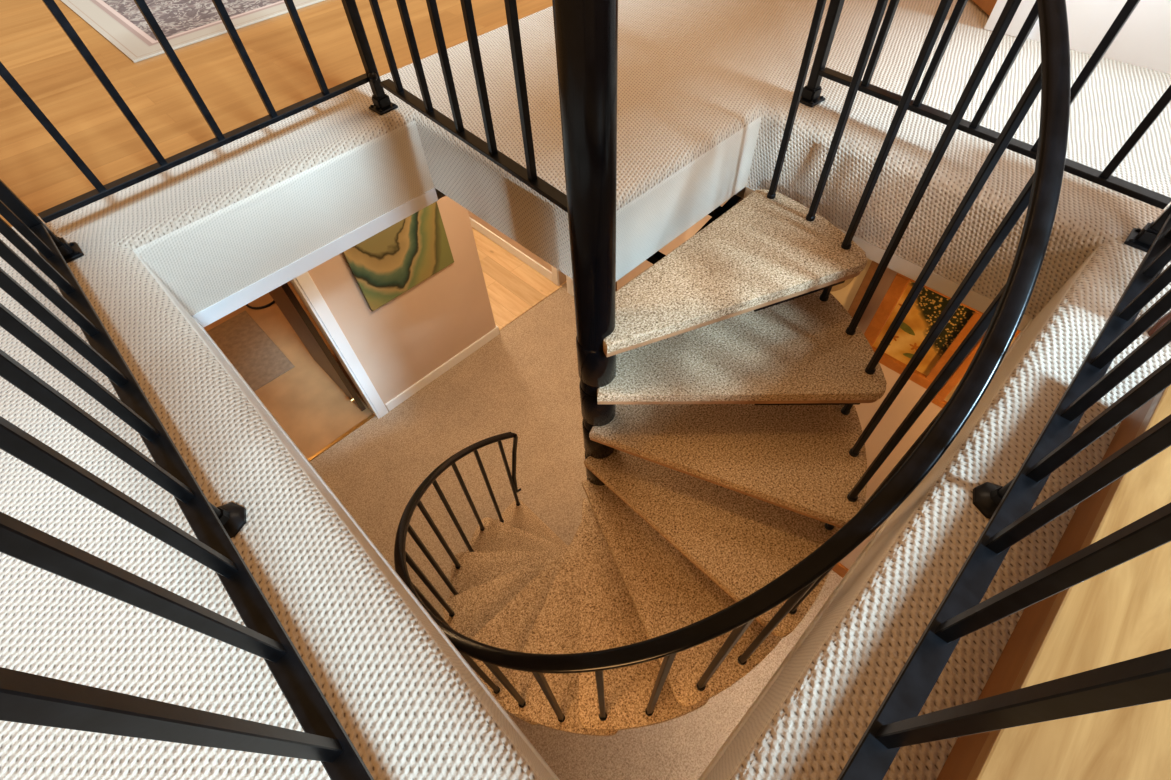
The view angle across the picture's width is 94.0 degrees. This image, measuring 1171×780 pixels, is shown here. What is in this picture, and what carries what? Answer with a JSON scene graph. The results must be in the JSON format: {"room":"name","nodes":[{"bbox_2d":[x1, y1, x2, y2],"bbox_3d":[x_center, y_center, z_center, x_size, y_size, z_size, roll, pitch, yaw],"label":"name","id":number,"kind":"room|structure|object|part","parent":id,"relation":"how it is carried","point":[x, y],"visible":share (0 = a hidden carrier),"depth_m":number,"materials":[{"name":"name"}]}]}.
{"room":"spiral staircase landing","nodes":[
{"label":"spiral staircase landing","id":0,"kind":"room"},
{"bbox_2d":[0,0,551,226],"bbox_3d":[-2.558,-1.940,2.632,5.800,0.056,4.295,-39,61,-24],"label":"floor","id":1,"kind":"structure","parent":0,"point":[35,49],"depth_m":1.91,"materials":[{"name":"orange wood"}]},
{"bbox_2d":[60,0,324,62],"bbox_3d":[-1.891,-2.291,2.823,1.595,0.008,2.280,-39,61,-24],"label":"rug","id":2,"kind":"object","parent":1,"relation":"on","point":[183,23],"visible":1,"depth_m":2.23,"materials":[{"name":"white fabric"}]},
{"bbox_2d":[204,281,374,458],"bbox_3d":[-3.394,-0.191,4.597,4.160,0.046,3.295,-39,61,-24],"label":"floor","id":3,"kind":"structure","parent":0,"point":[311,408],"depth_m":4.35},
{"bbox_2d":[207,311,294,390],"bbox_3d":[-3.097,-0.166,4.532,1.000,0.008,0.950,-39,61,-24],"label":"floor mat","id":4,"kind":"object","parent":3,"relation":"on","point":[253,354],"visible":0.44,"depth_m":4.64,"materials":[{"name":"fabric"}]},
{"bbox_2d":[246,300,274,308],"bbox_3d":[-2.976,-0.861,5.031,0.318,0.028,0.318,-39,61,-24],"label":"coil","id":5,"kind":"object","parent":3,"relation":"on","point":[273,301],"visible":0.25,"depth_m":4.95,"materials":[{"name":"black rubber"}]},
{"bbox_2d":[308,196,495,409],"bbox_3d":[-2.299,0.008,2.933,4.143,2.290,0.120,-39,61,-24],"label":"wall","id":6,"kind":"structure","parent":0,"point":[398,343],"depth_m":3.89,"materials":[{"name":"beige paint"}]},
{"bbox_2d":[269,283,365,410],"bbox_3d":[-2.017,-0.647,3.564,0.061,2.018,0.776,-39,61,-24],"label":"door","id":7,"kind":"structure","parent":6,"relation":"in","point":[283,296],"depth_m":3.78,"materials":[{"name":"brown wood"}]},
{"bbox_2d":[290,271,388,418],"bbox_3d":[-1.943,-0.221,3.194,0.962,2.120,0.140,-39,61,-24],"label":"trim","id":8,"kind":"structure","parent":6,"relation":"attached to","point":[303,284],"depth_m":3.50,"materials":[{"name":"white wood"}]},
{"bbox_2d":[307,414,374,461],"bbox_3d":[-1.923,0.438,4.023,0.850,0.009,0.028,-39,61,-24],"label":"trim","id":9,"kind":"structure","parent":6,"relation":"attached to","point":[331,444],"depth_m":4.07,"materials":[{"name":"gold metal"}]},
{"bbox_2d":[342,201,453,310],"bbox_3d":[-1.170,-0.922,3.390,0.660,0.720,0.028,-39,61,-24],"label":"painting","id":10,"kind":"object","parent":6,"relation":"attached to","point":[387,264],"visible":0.56,"depth_m":3.46},
{"bbox_2d":[385,326,499,410],"bbox_3d":[-2.266,-1.076,5.120,1.107,0.085,3.246,-39,61,-24],"label":"baseboard","id":11,"kind":"structure","parent":6,"relation":"attached to","point":[489,336],"depth_m":4.37,"materials":[{"name":"white"}]},
{"bbox_2d":[499,285,561,329],"bbox_3d":[-0.491,-0.729,4.827,0.760,0.010,0.025,-39,61,-24],"label":"trim","id":12,"kind":"structure","parent":6,"relation":"attached to","point":[559,286],"depth_m":4.82,"materials":[{"name":"brown wood"}]},
{"bbox_2d":[310,226,842,779],"bbox_3d":[-1.119,0.656,3.856,5.800,0.050,8.100,-39,61,-24],"label":"floor","id":13,"kind":"structure","parent":0,"point":[524,381],"depth_m":3.89,"materials":[{"name":"beige carpet"}]},
{"bbox_2d":[394,0,1070,735],"bbox_3d":[0.103,0.128,1.880,1.747,3.654,1.589,-39,61,-24],"label":"spiral staircase","id":14,"kind":"structure","parent":13,"relation":"on","point":[728,475],"depth_m":1.56,"materials":[{"name":"black metal"}]},
{"bbox_2d":[369,0,567,212],"bbox_3d":[-0.323,-0.917,1.063,0.042,0.890,0.877,-36,60,-22],"label":"guard railing","id":15,"kind":"object","parent":14,"relation":"attached to","point":[528,176],"visible":0.93,"depth_m":1.29,"materials":[{"name":"black metal"}]},
{"bbox_3d":[-0.306,-0.655,1.415,0.032,0.013,0.877,-36,60,-22],"label":"rail","id":16,"kind":"part","parent":15,"relation":"part of","materials":[{"name":"black metal"}]},
{"bbox_2d":[468,210,686,289],"bbox_3d":[-0.757,-2.086,4.426,0.120,2.290,5.080,-39,61,-24],"label":"wall","id":17,"kind":"structure","parent":0,"point":[681,238],"depth_m":4.60,"materials":[{"name":"beige paint"}]},
{"bbox_2d":[469,217,573,295],"bbox_3d":[-0.774,-1.400,5.282,0.016,0.100,4.850,-39,61,-24],"label":"baseboard","id":18,"kind":"structure","parent":17,"relation":"attached to","point":[520,255],"depth_m":5.22,"materials":[{"name":"white wood"}]},
{"bbox_2d":[551,265,572,295],"bbox_3d":[-0.238,-1.548,4.118,0.020,2.100,0.260,-39,61,-24],"label":"trim","id":19,"kind":"structure","parent":17,"relation":"attached to","point":[555,274],"depth_m":4.87,"materials":[{"name":"white wood"}]},
{"bbox_2d":[0,0,1170,779],"bbox_3d":[0.303,0.350,0.906,5.800,0.255,3.805,-39,61,-24],"label":"floor","id":20,"kind":"structure","parent":0,"point":[705,88],"depth_m":1.14,"materials":[{"name":"carpet"}]},
{"bbox_2d":[0,179,373,779],"bbox_3d":[-0.635,-0.102,0.516,0.068,0.980,1.910,-39,61,-23],"label":"guard railing","id":21,"kind":"object","parent":20,"relation":"on","point":[26,698],"visible":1,"depth_m":0.62,"materials":[{"name":"black metal"}]},
{"bbox_3d":[-1.277,-0.624,0.923,0.028,0.960,0.028,-39,61,-24],"label":"post","id":22,"kind":"part","parent":21,"relation":"part of","materials":[{"name":"black metal"}]},
{"bbox_2d":[0,0,397,222],"bbox_3d":[-0.960,-0.923,1.145,0.941,0.980,0.083,-39,61,-24],"label":"guard railing","id":23,"kind":"object","parent":20,"relation":"on","point":[382,105],"visible":1,"depth_m":1.36,"materials":[{"name":"black metal"}]},
{"bbox_3d":[-0.958,-0.672,1.458,0.032,0.013,0.904,35,62,25],"label":"rail","id":24,"kind":"part","parent":23,"relation":"part of","materials":[{"name":"black metal"}]},
{"bbox_3d":[-0.651,-1.181,1.311,0.029,0.960,0.029,-39,61,-24],"label":"post","id":25,"kind":"part","parent":23,"relation":"part of","materials":[{"name":"black metal"}]},
{"bbox_2d":[799,0,1170,208],"bbox_3d":[0.922,-0.908,1.045,0.066,0.980,0.912,-34,59,-21],"label":"guard railing","id":26,"kind":"object","parent":20,"relation":"on","point":[810,96],"visible":0.87,"depth_m":1.28,"materials":[{"name":"black metal"}]},
{"bbox_3d":[0.654,-1.170,1.241,0.028,0.960,0.028,-34,59,-21],"label":"post","id":27,"kind":"part","parent":26,"relation":"part of","materials":[{"name":"black metal"}]},
{"bbox_3d":[0.949,-0.650,1.353,0.032,0.013,0.861,-34,59,-21],"label":"rail","id":28,"kind":"part","parent":26,"relation":"part of","materials":[{"name":"black metal"}]},
{"bbox_2d":[837,204,1170,779],"bbox_3d":[0.634,-0.123,0.472,0.068,0.980,1.740,37,63,26],"label":"guard railing","id":29,"kind":"object","parent":20,"relation":"on","point":[1146,679],"visible":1,"depth_m":0.61,"materials":[{"name":"black metal"}]},
{"bbox_3d":[1.217,-0.623,0.806,0.028,0.960,0.028,-39,61,-24],"label":"post","id":30,"kind":"part","parent":29,"relation":"part of","materials":[{"name":"black metal"}]},
{"bbox_2d":[936,385,1170,779],"bbox_3d":[0.543,0.861,0.285,2.045,0.110,0.950,-39,61,-24],"label":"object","id":31,"kind":"structure","parent":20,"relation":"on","point":[1121,613],"depth_m":0.64,"materials":[{"name":"brown wood"}]},
{"bbox_2d":[1148,310,1170,335],"bbox_3d":[1.404,-0.382,0.658,0.490,0.935,0.522,-39,61,-24],"label":"wooden chair","id":32,"kind":"object","parent":20,"relation":"on","point":[1167,316],"visible":0.46,"depth_m":1.03,"materials":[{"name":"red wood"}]},
{"bbox_2d":[435,187,745,198],"bbox_3d":[-1.206,-0.729,2.002,5.800,0.001,8.100,-39,61,-24],"label":"ceiling","id":33,"kind":"structure","parent":0,"point":[740,193],"depth_m":1.90,"materials":[{"name":"white paint"}]},
{"bbox_2d":[193,188,437,327],"bbox_3d":[-0.823,-0.443,1.740,0.842,0.048,0.016,-39,61,-24],"label":"trim","id":34,"kind":"structure","parent":33,"relation":"attached to","point":[237,300],"depth_m":1.71,"materials":[{"name":"white"}]},
{"bbox_2d":[192,315,559,779],"bbox_3d":[-0.526,0.271,1.193,0.016,0.048,1.684,-39,61,-24],"label":"trim","id":35,"kind":"structure","parent":33,"relation":"attached to","point":[386,562],"depth_m":1.08,"materials":[{"name":"white"}]},
{"bbox_2d":[698,318,1033,779],"bbox_3d":[0.624,0.282,1.131,1.557,0.048,0.016,-39,61,-24],"label":"trim","id":36,"kind":"structure","parent":33,"relation":"attached to","point":[797,645],"depth_m":0.99,"materials":[{"name":"beige"}]},
{"bbox_2d":[743,186,1031,330],"bbox_3d":[0.859,-0.422,1.646,0.016,0.048,0.897,-39,61,-24],"label":"trim","id":37,"kind":"structure","parent":33,"relation":"attached to","point":[973,299],"depth_m":1.57,"materials":[{"name":"beige wood"}]},
{"bbox_2d":[685,199,986,568],"bbox_3d":[1.854,0.293,2.526,0.720,2.290,3.120,-39,61,-24],"label":"wall","id":38,"kind":"structure","parent":0,"point":[911,392],"depth_m":2.34,"materials":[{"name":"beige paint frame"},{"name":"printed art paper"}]},
{"bbox_2d":[832,562,848,577],"bbox_3d":[1.670,1.187,3.228,0.016,0.110,3.020,-39,61,-24],"label":"baseboard","id":39,"kind":"structure","parent":38,"relation":"attached to","point":[841,570],"depth_m":3.29,"materials":[{"name":"brown wood"}]},
{"bbox_2d":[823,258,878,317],"bbox_3d":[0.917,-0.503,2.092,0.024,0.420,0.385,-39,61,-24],"label":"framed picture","id":40,"kind":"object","parent":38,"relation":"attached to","point":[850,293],"visible":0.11,"depth_m":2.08,"materials":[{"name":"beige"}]},
{"bbox_3d":[0.917,-0.503,2.092,0.024,0.420,0.385,-39,61,-24],"label":"frame","id":41,"kind":"part","parent":40,"relation":"part of","materials":[{"name":"brown wood"}]},
{"bbox_2d":[864,272,982,388],"bbox_3d":[1.212,-0.218,1.983,0.024,0.448,0.317,-39,61,-24],"label":"framed picture","id":42,"kind":"object","parent":38,"relation":"attached to","point":[929,304],"visible":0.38,"depth_m":1.98,"materials":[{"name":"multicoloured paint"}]},
{"bbox_2d":[873,281,974,375],"bbox_3d":[1.217,-0.222,1.986,0.008,0.356,0.225,-39,61,-24],"label":"print","id":43,"kind":"object","parent":42,"relation":"attached to","point":[929,304],"depth_m":1.97,"materials":[{"name":"paper"}]},
{"bbox_2d":[931,329,1019,407],"bbox_3d":[1.471,0.009,1.856,0.024,0.455,0.378,-39,61,-24],"label":"framed picture","id":44,"kind":"object","parent":38,"relation":"attached to","point":[943,396],"visible":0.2,"depth_m":2.00},
{"bbox_2d":[944,337,1015,401],"bbox_3d":[1.475,0.005,1.858,0.008,0.399,0.322,-39,61,-24],"label":"print","id":45,"kind":"object","parent":44,"relation":"attached to","point":[950,389],"depth_m":1.99},
{"bbox_2d":[1027,0,1170,73],"bbox_3d":[2.278,-1.313,0.398,0.120,2.400,2.400,-39,61,-24],"label":"wall","id":46,"kind":"structure","parent":0,"point":[1144,40],"depth_m":1.67,"materials":[{"name":"white paint"}]},
{"bbox_2d":[972,0,996,15],"bbox_3d":[1.408,-2.187,1.316,0.036,2.020,0.686,-1,53,2],"label":"door","id":47,"kind":"structure","parent":46,"relation":"in","point":[987,6],"depth_m":1.94,"materials":[{"name":"orange wood"}]},
{"bbox_2d":[984,0,1035,36],"bbox_3d":[1.440,-1.885,1.052,0.155,2.100,0.135,-39,61,-24],"label":"trim","id":48,"kind":"structure","parent":46,"relation":"attached to","point":[1025,6],"depth_m":1.82,"materials":[{"name":"white"}]}
]}

